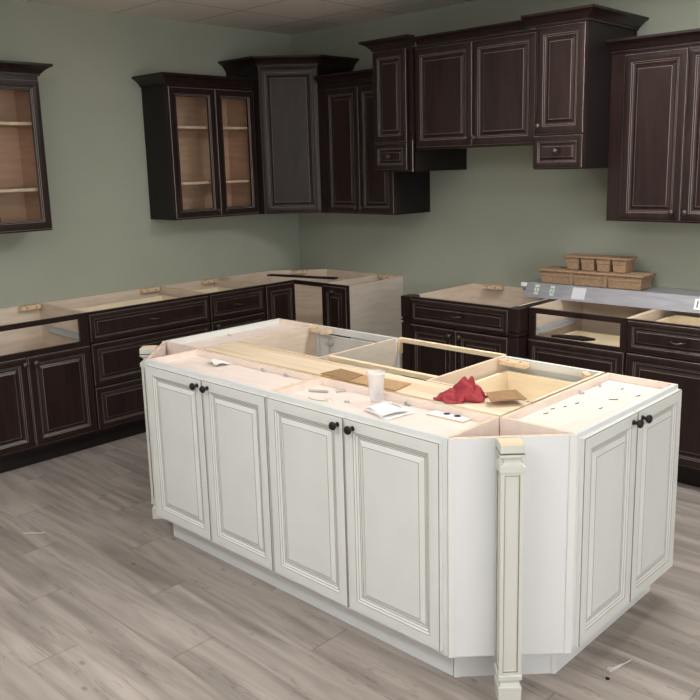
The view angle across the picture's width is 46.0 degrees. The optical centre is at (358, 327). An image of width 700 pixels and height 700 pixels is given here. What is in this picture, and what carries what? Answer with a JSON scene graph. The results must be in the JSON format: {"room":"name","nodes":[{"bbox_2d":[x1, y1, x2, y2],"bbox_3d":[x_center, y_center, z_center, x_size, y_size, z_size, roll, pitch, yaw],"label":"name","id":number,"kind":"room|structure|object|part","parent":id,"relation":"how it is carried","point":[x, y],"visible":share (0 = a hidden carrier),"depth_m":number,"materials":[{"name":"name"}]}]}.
{"room":"kitchen","nodes":[
{"label":"kitchen","id":0,"kind":"room"},
{"bbox_2d":[0,0,299,308],"bbox_3d":[-3.397,-0.374,4.072,0.102,2.868,8.484,9,15,43],"label":"wall","id":1,"kind":"structure","parent":0,"point":[104,238],"depth_m":5.66,"materials":[{"name":"green paint"}]},
{"bbox_2d":[0,60,52,233],"bbox_3d":[-2.256,-1.040,4.820,0.379,0.986,0.901,9,15,43],"label":"upper cabinet","id":2,"kind":"object","parent":1,"relation":"attached to","point":[24,188],"visible":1,"depth_m":5.09,"materials":[{"name":"brown wood"}]},
{"bbox_2d":[0,122,31,126],"bbox_3d":[-2.293,-1.191,4.822,0.272,0.018,0.732,9,15,43],"label":"shelf","id":3,"kind":"object","parent":2,"relation":"attached to","point":[2,124],"depth_m":4.93,"materials":[{"name":"brown wood"}]},
{"bbox_2d":[0,188,37,192],"bbox_3d":[-2.284,-0.807,4.898,0.272,0.018,0.732,9,15,43],"label":"shelf","id":4,"kind":"object","parent":2,"relation":"attached to","point":[2,190],"depth_m":5.00,"materials":[{"name":"brown wood"}]},
{"bbox_3d":[-2.268,-1.489,4.730,0.379,0.069,0.901,9,15,43],"label":"crown","id":5,"kind":"part","parent":2,"relation":"part of","materials":[{"name":"brown wood"}]},
{"bbox_2d":[132,72,258,219],"bbox_3d":[-1.139,-1.296,5.968,0.379,0.986,0.819,9,15,43],"label":"upper cabinet","id":6,"kind":"object","parent":1,"relation":"attached to","point":[200,140],"visible":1,"depth_m":5.94,"materials":[{"name":"brown wood"}]},
{"bbox_3d":[-1.145,-1.220,5.784,0.019,0.889,0.382,9,15,43],"label":"door","id":7,"kind":"part","parent":6,"relation":"part of","materials":[{"name":"brown wood"}]},
{"bbox_3d":[-1.151,-1.745,5.878,0.379,0.069,0.816,9,15,43],"label":"crown","id":8,"kind":"part","parent":6,"relation":"part of","materials":[{"name":"brown wood"}]},
{"bbox_3d":[-1.034,-1.254,5.924,0.019,0.917,0.749,9,15,43],"label":"frame","id":9,"kind":"part","parent":6,"relation":"part of","materials":[{"name":"brown wood"}]},
{"bbox_2d":[178,126,246,130],"bbox_3d":[-1.152,-1.447,5.996,0.272,0.018,0.719,9,15,43],"label":"shelf","id":10,"kind":"object","parent":6,"relation":"attached to","point":[180,128],"depth_m":6.03,"materials":[{"name":"brown wood"}]},
{"bbox_2d":[181,180,249,184],"bbox_3d":[-1.143,-1.069,6.071,0.272,0.018,0.719,9,15,43],"label":"shelf","id":11,"kind":"object","parent":6,"relation":"attached to","point":[183,182],"depth_m":6.12,"materials":[{"name":"brown wood"}]},
{"bbox_3d":[-0.889,-1.279,6.047,0.019,0.889,0.352,9,15,43],"label":"door","id":12,"kind":"part","parent":6,"relation":"part of","materials":[{"name":"brown wood"}]},
{"bbox_2d":[16,0,476,34],"bbox_3d":[-0.761,-1.312,1.226,7.366,0.051,8.382,9,15,43],"label":"ceiling","id":13,"kind":"structure","parent":0,"point":[289,17],"depth_m":5.60,"materials":[{"name":"paint"}]},
{"bbox_2d":[0,432,699,699],"bbox_3d":[-0.692,1.450,1.775,7.366,0.051,8.382,9,15,43],"label":"floor","id":14,"kind":"structure","parent":0,"point":[104,603],"depth_m":3.15,"materials":[{"name":"grey wood"}]},
{"bbox_2d":[0,303,96,473],"bbox_3d":[-2.106,0.368,5.014,0.660,0.880,0.764,9,15,43],"label":"base cabinet","id":15,"kind":"object","parent":14,"relation":"on","point":[47,403],"visible":1,"depth_m":4.94,"materials":[{"name":"brown wood"}]},
{"bbox_3d":[-2.035,0.469,4.684,0.019,0.538,0.358,9,15,43],"label":"door","id":16,"kind":"part","parent":15,"relation":"part of","materials":[{"name":"brown wood"}]},
{"bbox_3d":[-1.773,0.408,4.954,0.019,0.538,0.389,9,15,43],"label":"door","id":17,"kind":"part","parent":15,"relation":"part of","materials":[{"name":"brown wood"}]},
{"bbox_2d":[42,286,210,446],"bbox_3d":[-1.530,0.236,5.605,0.660,0.880,0.902,9,15,43],"label":"base cabinet","id":18,"kind":"object","parent":14,"relation":"on","point":[120,324],"visible":0.63,"depth_m":5.29,"materials":[{"name":"brown wood"}]},
{"bbox_3d":[-1.319,0.441,5.444,0.019,0.262,0.888,9,15,43],"label":"drawer","id":19,"kind":"part","parent":18,"relation":"part of","materials":[{"name":"brown wood"}]},
{"bbox_3d":[-1.338,0.213,5.413,0.019,0.762,0.902,9,15,43],"label":"frame","id":20,"kind":"part","parent":18,"relation":"part of","materials":[{"name":"brown wood"}]},
{"bbox_3d":[-1.331,-0.061,5.344,0.019,0.168,0.888,9,15,43],"label":"drawer","id":21,"kind":"part","parent":18,"relation":"part of","materials":[{"name":"brown wood"}]},
{"bbox_3d":[-1.326,0.168,5.390,0.019,0.264,0.888,9,15,43],"label":"drawer","id":22,"kind":"part","parent":18,"relation":"part of","materials":[{"name":"brown wood"}]},
{"bbox_2d":[139,345,162,518],"bbox_3d":[-1.007,0.526,4.089,0.079,0.876,0.079,-2,11,-1],"label":"island post","id":23,"kind":"object","parent":14,"relation":"on","point":[145,351],"visible":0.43,"depth_m":4.04,"materials":[{"name":"grey paint"}]},
{"bbox_2d":[144,341,174,535],"bbox_3d":[-0.922,0.537,4.024,0.086,0.876,0.406,-2,11,-1],"label":"panel","id":24,"kind":"object","parent":14,"relation":"on","point":[160,351],"visible":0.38,"depth_m":3.87,"materials":[{"name":"white laminate"}]},
{"bbox_3d":[-0.955,0.479,4.011,0.015,0.755,0.406,-2,11,-1],"label":"panel","id":25,"kind":"part","parent":24,"relation":"part of","materials":[{"name":"white laminate"}]},
{"bbox_2d":[159,278,264,330],"bbox_3d":[-1.048,0.126,6.100,0.660,0.880,0.495,9,15,43],"label":"base cabinet","id":26,"kind":"object","parent":14,"relation":"on","point":[231,303],"visible":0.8,"depth_m":5.89,"materials":[{"name":"brown wood"}]},
{"bbox_3d":[-0.856,0.103,5.908,0.019,0.762,0.495,9,15,43],"label":"frame","id":27,"kind":"part","parent":26,"relation":"part of","materials":[{"name":"brown wood"}]},
{"bbox_3d":[-0.852,-0.169,5.837,0.019,0.170,0.474,9,15,43],"label":"drawer","id":28,"kind":"part","parent":26,"relation":"part of","materials":[{"name":"brown wood"}]},
{"bbox_3d":[-0.843,0.196,5.910,0.019,0.538,0.474,9,15,43],"label":"door","id":29,"kind":"part","parent":26,"relation":"part of","materials":[{"name":"brown wood"}]},
{"bbox_2d":[145,349,320,594],"bbox_3d":[-0.562,0.609,3.613,0.860,0.876,0.340,9,15,43],"label":"base cabinet","id":30,"kind":"object","parent":14,"relation":"on","point":[209,421],"visible":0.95,"depth_m":3.49,"materials":[{"name":"white wood"}]},
{"bbox_3d":[-0.788,0.547,3.640,0.412,0.721,0.019,9,15,43],"label":"door","id":31,"kind":"part","parent":30,"relation":"part of","materials":[{"name":"white paint"}]},
{"bbox_3d":[-0.685,0.246,3.436,0.032,0.031,0.034,9,15,43],"label":"knob","id":32,"kind":"part","parent":30,"relation":"part of","materials":[{"name":"brown metal"}]},
{"bbox_3d":[-0.634,0.254,3.387,0.032,0.031,0.034,9,15,43],"label":"knob","id":33,"kind":"part","parent":30,"relation":"part of","materials":[{"name":"brown metal"}]},
{"bbox_3d":[-0.638,0.567,3.525,0.860,0.755,0.019,9,15,43],"label":"frame","id":34,"kind":"part","parent":30,"relation":"part of","materials":[{"name":"white paint"}]},
{"bbox_2d":[208,358,230,364],"bbox_3d":[-0.646,0.156,3.733,0.132,0.021,0.089,9,15,43],"label":"crumpled paper","id":35,"kind":"object","parent":30,"relation":"on","point":[214,361],"visible":1,"depth_m":3.73,"materials":[{"name":"white paper"}]},
{"bbox_3d":[-0.488,0.596,3.359,0.400,0.721,0.019,9,15,43],"label":"door","id":36,"kind":"part","parent":30,"relation":"part of","materials":[{"name":"white paint"}]},
{"bbox_2d":[165,318,315,354],"bbox_3d":[-0.598,0.455,4.396,0.326,0.876,0.764,9,15,43],"label":"base cabinet","id":37,"kind":"object","parent":14,"relation":"on","point":[202,341],"visible":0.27,"depth_m":4.33,"materials":[{"name":"brown wood"}]},
{"bbox_2d":[215,269,375,325],"bbox_3d":[-0.470,0.028,6.514,0.914,0.882,0.914,9,15,43],"label":"base cabinet","id":38,"kind":"object","parent":14,"relation":"on","point":[289,298],"visible":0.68,"depth_m":6.68,"materials":[{"name":"brown wood"}]},
{"bbox_3d":[-0.569,0.040,6.176,0.019,0.726,0.277,9,15,43],"label":"door","id":39,"kind":"part","parent":38,"relation":"part of","materials":[{"name":"brown wood"}]},
{"bbox_3d":[-0.461,0.056,6.095,0.326,0.762,0.326,9,15,43],"label":"frame","id":40,"kind":"part","parent":38,"relation":"part of","materials":[{"name":"brown wood"}]},
{"bbox_2d":[267,274,337,279],"bbox_3d":[-0.434,-0.391,6.353,0.620,0.011,0.056,5,13,29],"label":"board","id":41,"kind":"object","parent":38,"relation":"on","point":[276,275],"visible":1,"depth_m":6.33,"materials":[{"name":"brown laminate"}]},
{"bbox_2d":[237,324,402,374],"bbox_3d":[-0.177,0.490,4.163,0.600,0.876,0.563,9,15,43],"label":"base cabinet","id":42,"kind":"object","parent":14,"relation":"on","point":[313,341],"visible":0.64,"depth_m":4.25,"materials":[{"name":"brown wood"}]},
{"bbox_3d":[-0.010,0.390,4.336,0.584,0.755,0.019,9,15,43],"label":"frame","id":43,"kind":"part","parent":42,"relation":"part of","materials":[{"name":"white paint"}]},
{"bbox_3d":[0.003,0.404,4.353,0.569,0.687,0.019,9,15,43],"label":"door","id":44,"kind":"part","parent":42,"relation":"part of","materials":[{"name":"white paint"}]},
{"bbox_2d":[398,337,505,357],"bbox_3d":[0.430,0.096,3.873,0.613,0.019,0.025,9,15,43],"label":"wood strip","id":45,"kind":"object","parent":42,"relation":"attached to","point":[401,339],"visible":0.86,"depth_m":3.85,"materials":[{"name":"brown wood"}]},
{"bbox_2d":[323,274,402,375],"bbox_3d":[0.038,0.076,6.210,0.244,0.882,0.660,9,15,43],"label":"base cabinet","id":46,"kind":"object","parent":14,"relation":"on","point":[372,303],"visible":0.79,"depth_m":6.05,"materials":[{"name":"brown wood"}]},
{"bbox_3d":[-0.160,0.066,5.995,0.235,0.726,0.019,9,15,43],"label":"door","id":47,"kind":"part","parent":46,"relation":"part of","materials":[{"name":"brown wood"}]},
{"bbox_3d":[-0.147,0.065,6.010,0.244,0.762,0.019,9,15,43],"label":"frame","id":48,"kind":"part","parent":46,"relation":"part of","materials":[{"name":"brown wood"}]},
{"bbox_2d":[204,342,530,421],"bbox_3d":[-0.048,0.615,3.523,1.682,0.875,0.196,9,15,43],"label":"board","id":49,"kind":"object","parent":14,"relation":"on","point":[419,389],"visible":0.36,"depth_m":3.44,"materials":[{"name":"beige wood"}]},
{"bbox_2d":[320,369,410,390],"bbox_3d":[0.027,0.207,3.289,0.401,0.008,0.123,8,15,41],"label":"cardboard sheet","id":50,"kind":"object","parent":49,"relation":"on","point":[339,374],"visible":1,"depth_m":3.27,"materials":[{"name":"brown cardboard"}]},
{"bbox_2d":[433,376,487,403],"bbox_3d":[0.376,0.219,2.990,0.207,0.084,0.127,-1,11,0],"label":"rag","id":51,"kind":"object","parent":49,"relation":"on","point":[466,389],"visible":1,"depth_m":2.96,"materials":[{"name":"fabric"}]},
{"bbox_2d":[486,389,526,400],"bbox_3d":[0.522,0.245,2.930,0.128,0.013,0.094,-4,12,-13],"label":"flap","id":52,"kind":"object","parent":49,"relation":"on","point":[506,395],"visible":1,"depth_m":2.93,"materials":[{"name":"brown cardboard"}]},
{"bbox_2d":[267,377,498,675],"bbox_3d":[0.060,0.709,3.030,0.856,0.876,0.340,9,15,43],"label":"base cabinet","id":53,"kind":"object","parent":14,"relation":"on","point":[360,497],"visible":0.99,"depth_m":2.89,"materials":[{"name":"white wood"}]},
{"bbox_3d":[-0.187,0.644,3.077,0.406,0.721,0.019,9,15,43],"label":"door","id":54,"kind":"part","parent":53,"relation":"part of","materials":[{"name":"white paint"}]},
{"bbox_2d":[308,389,328,392],"bbox_3d":[-0.156,0.249,3.229,0.084,0.013,0.013,2,12,16],"label":"coil spring","id":55,"kind":"object","parent":53,"relation":"on","point":[316,390],"visible":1,"depth_m":3.23,"materials":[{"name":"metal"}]},
{"bbox_3d":[-0.084,0.343,2.872,0.032,0.031,0.034,9,15,43],"label":"knob","id":56,"kind":"part","parent":53,"relation":"part of","materials":[{"name":"brown metal"}]},
{"bbox_3d":[-0.030,0.351,2.822,0.032,0.031,0.034,9,15,43],"label":"knob","id":57,"kind":"part","parent":53,"relation":"part of","materials":[{"name":"brown metal"}]},
{"bbox_3d":[-0.016,0.667,2.942,0.856,0.755,0.019,9,15,43],"label":"frame","id":58,"kind":"part","parent":53,"relation":"part of","materials":[{"name":"white paint"}]},
{"bbox_2d":[364,407,415,419],"bbox_3d":[0.109,0.297,2.955,0.134,0.009,0.169,-8,13,-32],"label":"instruction sheet","id":59,"kind":"object","parent":53,"relation":"on","point":[395,414],"visible":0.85,"depth_m":2.91,"materials":[{"name":"white paper"}]},
{"bbox_2d":[366,401,409,415],"bbox_3d":[0.102,0.286,2.957,0.113,0.018,0.147,-7,12,-25],"label":"packet","id":60,"kind":"object","parent":59,"relation":"on","point":[383,408],"visible":1,"depth_m":2.95,"materials":[{"name":"white paper"}]},
{"bbox_3d":[0.116,0.693,2.793,0.417,0.721,0.019,9,15,43],"label":"door","id":61,"kind":"part","parent":53,"relation":"part of","materials":[{"name":"white paint"}]},
{"bbox_2d":[426,410,471,422],"bbox_3d":[0.324,0.309,2.880,0.158,0.006,0.074,8,15,41],"label":"hole template","id":62,"kind":"object","parent":53,"relation":"on","point":[436,413],"visible":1,"depth_m":2.86,"materials":[{"name":"white paper"}]},
{"bbox_2d":[401,283,556,380],"bbox_3d":[0.847,0.218,5.384,0.904,0.885,0.759,9,15,43],"label":"base cabinet","id":63,"kind":"object","parent":14,"relation":"on","point":[486,317],"visible":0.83,"depth_m":5.16,"materials":[{"name":"brown wood"}]},
{"bbox_3d":[0.483,0.276,5.276,0.362,0.561,0.019,9,15,43],"label":"door","id":64,"kind":"part","parent":63,"relation":"part of","materials":[{"name":"brown wood"}]},
{"bbox_3d":[0.610,-0.067,5.077,0.737,0.149,0.019,9,15,43],"label":"drawer","id":65,"kind":"part","parent":63,"relation":"part of","materials":[{"name":"brown wood"}]},
{"bbox_3d":[0.627,0.216,5.150,0.739,0.762,0.019,9,15,43],"label":"frame","id":66,"kind":"part","parent":63,"relation":"part of","materials":[{"name":"brown wood"}]},
{"bbox_3d":[0.752,0.320,5.025,0.370,0.561,0.019,9,15,43],"label":"door","id":67,"kind":"part","parent":63,"relation":"part of","materials":[{"name":"brown wood"}]},
{"bbox_2d":[494,437,525,699],"bbox_3d":[0.480,0.781,2.618,0.079,0.876,0.079,-2,11,-1],"label":"island post","id":68,"kind":"object","parent":14,"relation":"on","point":[511,469],"visible":1,"depth_m":2.59,"materials":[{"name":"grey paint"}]},
{"bbox_2d":[448,434,576,677],"bbox_3d":[0.493,0.765,2.698,0.406,0.876,0.086,-2,11,-1],"label":"panel","id":69,"kind":"object","parent":14,"relation":"on","point":[550,461],"visible":0.92,"depth_m":2.65,"materials":[{"name":"white laminate"}]},
{"bbox_2d":[426,355,604,435],"bbox_3d":[0.645,0.623,3.393,0.503,0.876,0.563,9,15,43],"label":"base cabinet","id":70,"kind":"object","parent":14,"relation":"on","point":[536,381],"visible":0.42,"depth_m":3.51,"materials":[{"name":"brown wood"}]},
{"bbox_2d":[328,355,436,379],"bbox_3d":[0.094,0.173,3.528,0.613,0.019,0.025,9,15,43],"label":"wood strip","id":71,"kind":"object","parent":70,"relation":"on","point":[414,374],"visible":0.93,"depth_m":3.51,"materials":[{"name":"brown wood"}]},
{"bbox_3d":[0.830,0.253,3.515,0.472,0.174,0.019,9,15,43],"label":"drawer","id":72,"kind":"part","parent":70,"relation":"part of","materials":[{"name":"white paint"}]},
{"bbox_3d":[0.824,0.524,3.555,0.488,0.755,0.019,9,15,43],"label":"frame","id":73,"kind":"part","parent":70,"relation":"part of","materials":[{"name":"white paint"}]},
{"bbox_2d":[500,373,681,671],"bbox_3d":[0.876,0.692,3.015,0.340,0.876,0.764,9,15,43],"label":"base cabinet","id":74,"kind":"object","parent":14,"relation":"on","point":[628,448],"visible":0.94,"depth_m":2.88,"materials":[{"name":"white wood"}]},
{"bbox_3d":[0.842,0.675,2.790,0.019,0.721,0.367,9,15,43],"label":"door","id":75,"kind":"part","parent":74,"relation":"part of","materials":[{"name":"white paint"}]},
{"bbox_3d":[0.952,0.645,2.930,0.019,0.755,0.764,9,15,43],"label":"frame","id":76,"kind":"part","parent":74,"relation":"part of","materials":[{"name":"white paint"}]},
{"bbox_3d":[0.957,0.328,2.813,0.034,0.031,0.032,9,15,43],"label":"knob","id":77,"kind":"part","parent":74,"relation":"part of","materials":[{"name":"brown metal"}]},
{"bbox_3d":[1.004,0.318,2.862,0.034,0.031,0.032,9,15,43],"label":"knob","id":78,"kind":"part","parent":74,"relation":"part of","materials":[{"name":"brown metal"}]},
{"bbox_3d":[1.099,0.616,3.054,0.019,0.721,0.370,9,15,43],"label":"door","id":79,"kind":"part","parent":74,"relation":"part of","materials":[{"name":"white paint"}]},
{"bbox_2d":[528,300,655,374],"bbox_3d":[1.427,0.304,4.900,0.607,0.876,0.673,9,15,43],"label":"base cabinet","id":80,"kind":"object","parent":14,"relation":"on","point":[606,323],"visible":0.39,"depth_m":4.81,"materials":[{"name":"brown wood"}]},
{"bbox_2d":[551,334,594,340],"bbox_3d":[1.238,0.059,4.722,0.249,0.011,0.089,8,14,39],"label":"scrap","id":81,"kind":"object","parent":80,"relation":"in","point":[570,337],"visible":1,"depth_m":4.70,"materials":[{"name":"brown laminate"}]},
{"bbox_3d":[1.222,0.242,4.672,0.593,0.279,0.019,9,15,43],"label":"drawer","id":82,"kind":"part","parent":80,"relation":"part of","materials":[{"name":"brown wood"}]},
{"bbox_2d":[626,309,699,487],"bbox_3d":[1.869,0.375,4.486,0.607,0.876,0.673,9,15,43],"label":"base cabinet","id":83,"kind":"object","parent":14,"relation":"on","point":[663,345],"visible":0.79,"depth_m":4.28,"materials":[{"name":"brown wood"}]},
{"bbox_2d":[521,278,699,312],"bbox_3d":[1.669,-0.180,4.827,1.519,0.086,0.254,8,15,41],"label":"carton","id":84,"kind":"object","parent":83,"relation":"on","point":[672,299],"visible":0.98,"depth_m":4.81,"materials":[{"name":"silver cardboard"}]},
{"bbox_2d":[538,266,655,290],"bbox_3d":[1.443,-0.301,5.015,0.676,0.089,0.196,8,15,41],"label":"tray","id":85,"kind":"object","parent":84,"relation":"on","point":[634,280],"visible":0.88,"depth_m":4.92,"materials":[{"name":"brown wood"}]},
{"bbox_2d":[563,253,636,272],"bbox_3d":[1.461,-0.388,4.984,0.412,0.089,0.142,8,15,41],"label":"tray","id":86,"kind":"object","parent":85,"relation":"on","point":[575,261],"visible":1,"depth_m":4.93,"materials":[{"name":"brown wood"}]},
{"bbox_3d":[1.654,0.444,4.297,0.554,0.556,0.019,9,15,43],"label":"door","id":87,"kind":"part","parent":83,"relation":"part of","materials":[{"name":"brown wood"}]},
{"bbox_3d":[1.645,0.078,4.224,0.554,0.165,0.019,9,15,43],"label":"drawer","id":88,"kind":"part","parent":83,"relation":"part of","materials":[{"name":"brown wood"}]},
{"bbox_3d":[1.627,0.084,4.206,0.086,0.017,0.034,9,15,43],"label":"handle","id":89,"kind":"part","parent":83,"relation":"part of","materials":[{"name":"grey metal"}]},
{"bbox_2d":[291,0,699,294],"bbox_3d":[2.231,-0.594,4.469,7.468,2.868,0.102,9,15,43],"label":"wall","id":90,"kind":"structure","parent":0,"point":[499,220],"depth_m":5.60,"materials":[{"name":"green paint"}]},
{"bbox_2d":[218,54,358,213],"bbox_3d":[-0.510,-1.462,6.335,0.754,1.138,0.754,9,15,43],"label":"upper cabinet","id":91,"kind":"object","parent":90,"relation":"attached to","point":[285,92],"visible":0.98,"depth_m":6.11,"materials":[{"name":"brown wood"}]},
{"bbox_3d":[-0.520,-1.963,6.115,1.066,0.069,0.336,-2,11,-1],"label":"crown","id":92,"kind":"part","parent":91,"relation":"part of","materials":[{"name":"brown wood"}]},
{"bbox_3d":[-0.503,-1.385,6.118,0.422,1.057,0.019,-2,11,-1],"label":"door","id":93,"kind":"part","parent":91,"relation":"part of","materials":[{"name":"brown wood"}]},
{"bbox_2d":[314,69,429,214],"bbox_3d":[0.091,-1.331,5.990,0.733,0.986,0.455,9,15,43],"label":"upper cabinet","id":94,"kind":"object","parent":90,"relation":"attached to","point":[351,183],"visible":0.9,"depth_m":5.87,"materials":[{"name":"brown wood"}]},
{"bbox_3d":[-0.110,-1.273,5.960,0.328,0.879,0.019,9,15,43],"label":"door","id":95,"kind":"part","parent":94,"relation":"part of","materials":[{"name":"brown wood"}]},
{"bbox_3d":[-0.044,-1.748,5.755,0.698,0.069,0.069,9,15,43],"label":"crown","id":96,"kind":"part","parent":94,"relation":"part of","materials":[{"name":"brown wood"}]},
{"bbox_3d":[-0.011,-1.274,5.891,0.733,0.917,0.019,9,15,43],"label":"frame","id":97,"kind":"part","parent":94,"relation":"part of","materials":[{"name":"brown wood"}]},
{"bbox_3d":[0.127,-1.235,5.739,0.315,0.879,0.019,9,15,43],"label":"door","id":98,"kind":"part","parent":94,"relation":"part of","materials":[{"name":"brown wood"}]},
{"bbox_2d":[358,34,466,171],"bbox_3d":[0.387,-1.475,5.533,0.420,0.834,0.648,9,15,43],"label":"upper cabinet","id":99,"kind":"object","parent":90,"relation":"attached to","point":[393,58],"visible":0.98,"depth_m":5.33,"materials":[{"name":"brown wood"}]},
{"bbox_3d":[0.378,-1.853,5.458,0.420,0.064,0.648,9,15,43],"label":"crown","id":100,"kind":"part","parent":99,"relation":"part of","materials":[{"name":"brown wood"}]},
{"bbox_3d":[0.206,-1.490,5.332,0.282,0.574,0.019,9,15,43],"label":"door","id":101,"kind":"part","parent":99,"relation":"part of","materials":[{"name":"brown wood"}]},
{"bbox_3d":[0.216,-1.120,5.405,0.279,0.166,0.019,9,15,43],"label":"drawer","id":102,"kind":"part","parent":99,"relation":"part of","materials":[{"name":"brown wood"}]},
{"bbox_3d":[0.235,-1.402,5.350,0.325,0.771,0.019,9,15,43],"label":"frame","id":103,"kind":"part","parent":99,"relation":"part of","materials":[{"name":"brown wood"}]},
{"bbox_3d":[0.237,-1.405,5.352,0.284,0.737,0.010,9,15,43],"label":"panel","id":104,"kind":"part","parent":99,"relation":"part of","materials":[{"name":"brown laminate"}]},
{"bbox_2d":[412,20,535,149],"bbox_3d":[0.857,-1.464,5.107,0.891,0.684,0.608,9,15,43],"label":"upper cabinet","id":105,"kind":"object","parent":90,"relation":"attached to","point":[476,92],"visible":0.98,"depth_m":4.89,"materials":[{"name":"brown wood"}]},
{"bbox_3d":[0.525,-1.421,5.073,0.436,0.599,0.019,9,15,43],"label":"door","id":106,"kind":"part","parent":105,"relation":"part of","materials":[{"name":"brown wood"}]},
{"bbox_3d":[0.647,-1.733,4.860,0.805,0.051,0.055,9,15,43],"label":"crown","id":107,"kind":"part","parent":105,"relation":"part of","materials":[{"name":"brown wood"}]},
{"bbox_3d":[0.842,-1.370,4.776,0.430,0.599,0.019,9,15,43],"label":"door","id":108,"kind":"part","parent":105,"relation":"part of","materials":[{"name":"brown wood"}]},
{"bbox_2d":[521,4,648,169],"bbox_3d":[1.286,-1.330,4.691,0.438,0.834,0.648,9,15,43],"label":"upper cabinet","id":109,"kind":"object","parent":90,"relation":"attached to","point":[573,60],"visible":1,"depth_m":4.50,"materials":[{"name":"brown wood"}]},
{"bbox_3d":[1.003,-1.124,4.601,0.032,0.031,0.034,9,15,43],"label":"knob","id":110,"kind":"part","parent":109,"relation":"part of","materials":[{"name":"grey metal"}]},
{"bbox_3d":[1.106,-0.975,4.571,0.305,0.175,0.019,9,15,43],"label":"drawer","id":111,"kind":"part","parent":109,"relation":"part of","materials":[{"name":"brown wood"}]},
{"bbox_3d":[1.113,-1.261,4.528,0.312,0.771,0.019,9,15,43],"label":"frame","id":112,"kind":"part","parent":109,"relation":"part of","materials":[{"name":"brown wood"}]},
{"bbox_3d":[1.103,-1.349,4.491,0.290,0.569,0.019,9,15,43],"label":"door","id":113,"kind":"part","parent":109,"relation":"part of","materials":[{"name":"brown wood"}]},
{"bbox_3d":[1.277,-1.708,4.616,0.438,0.064,0.648,9,15,43],"label":"crown","id":114,"kind":"part","parent":109,"relation":"part of","materials":[{"name":"brown wood"}]},
{"bbox_2d":[606,28,699,223],"bbox_3d":[1.808,-1.066,4.438,0.857,0.986,0.372,9,15,43],"label":"upper cabinet","id":115,"kind":"object","parent":90,"relation":"attached to","point":[654,152],"visible":1,"depth_m":4.44,"materials":[{"name":"brown wood"}]},
{"bbox_3d":[1.796,-1.515,4.349,0.857,0.069,0.372,9,15,43],"label":"crown","id":116,"kind":"part","parent":115,"relation":"part of","materials":[{"name":"brown wood"}]},
{"bbox_3d":[1.599,-1.030,4.471,0.344,0.892,0.019,9,15,43],"label":"door","id":117,"kind":"part","parent":115,"relation":"part of","materials":[{"name":"brown wood"}]},
{"bbox_3d":[1.853,-0.989,4.233,0.347,0.892,0.019,9,15,43],"label":"door","id":118,"kind":"part","parent":115,"relation":"part of","materials":[{"name":"brown wood"}]}
]}

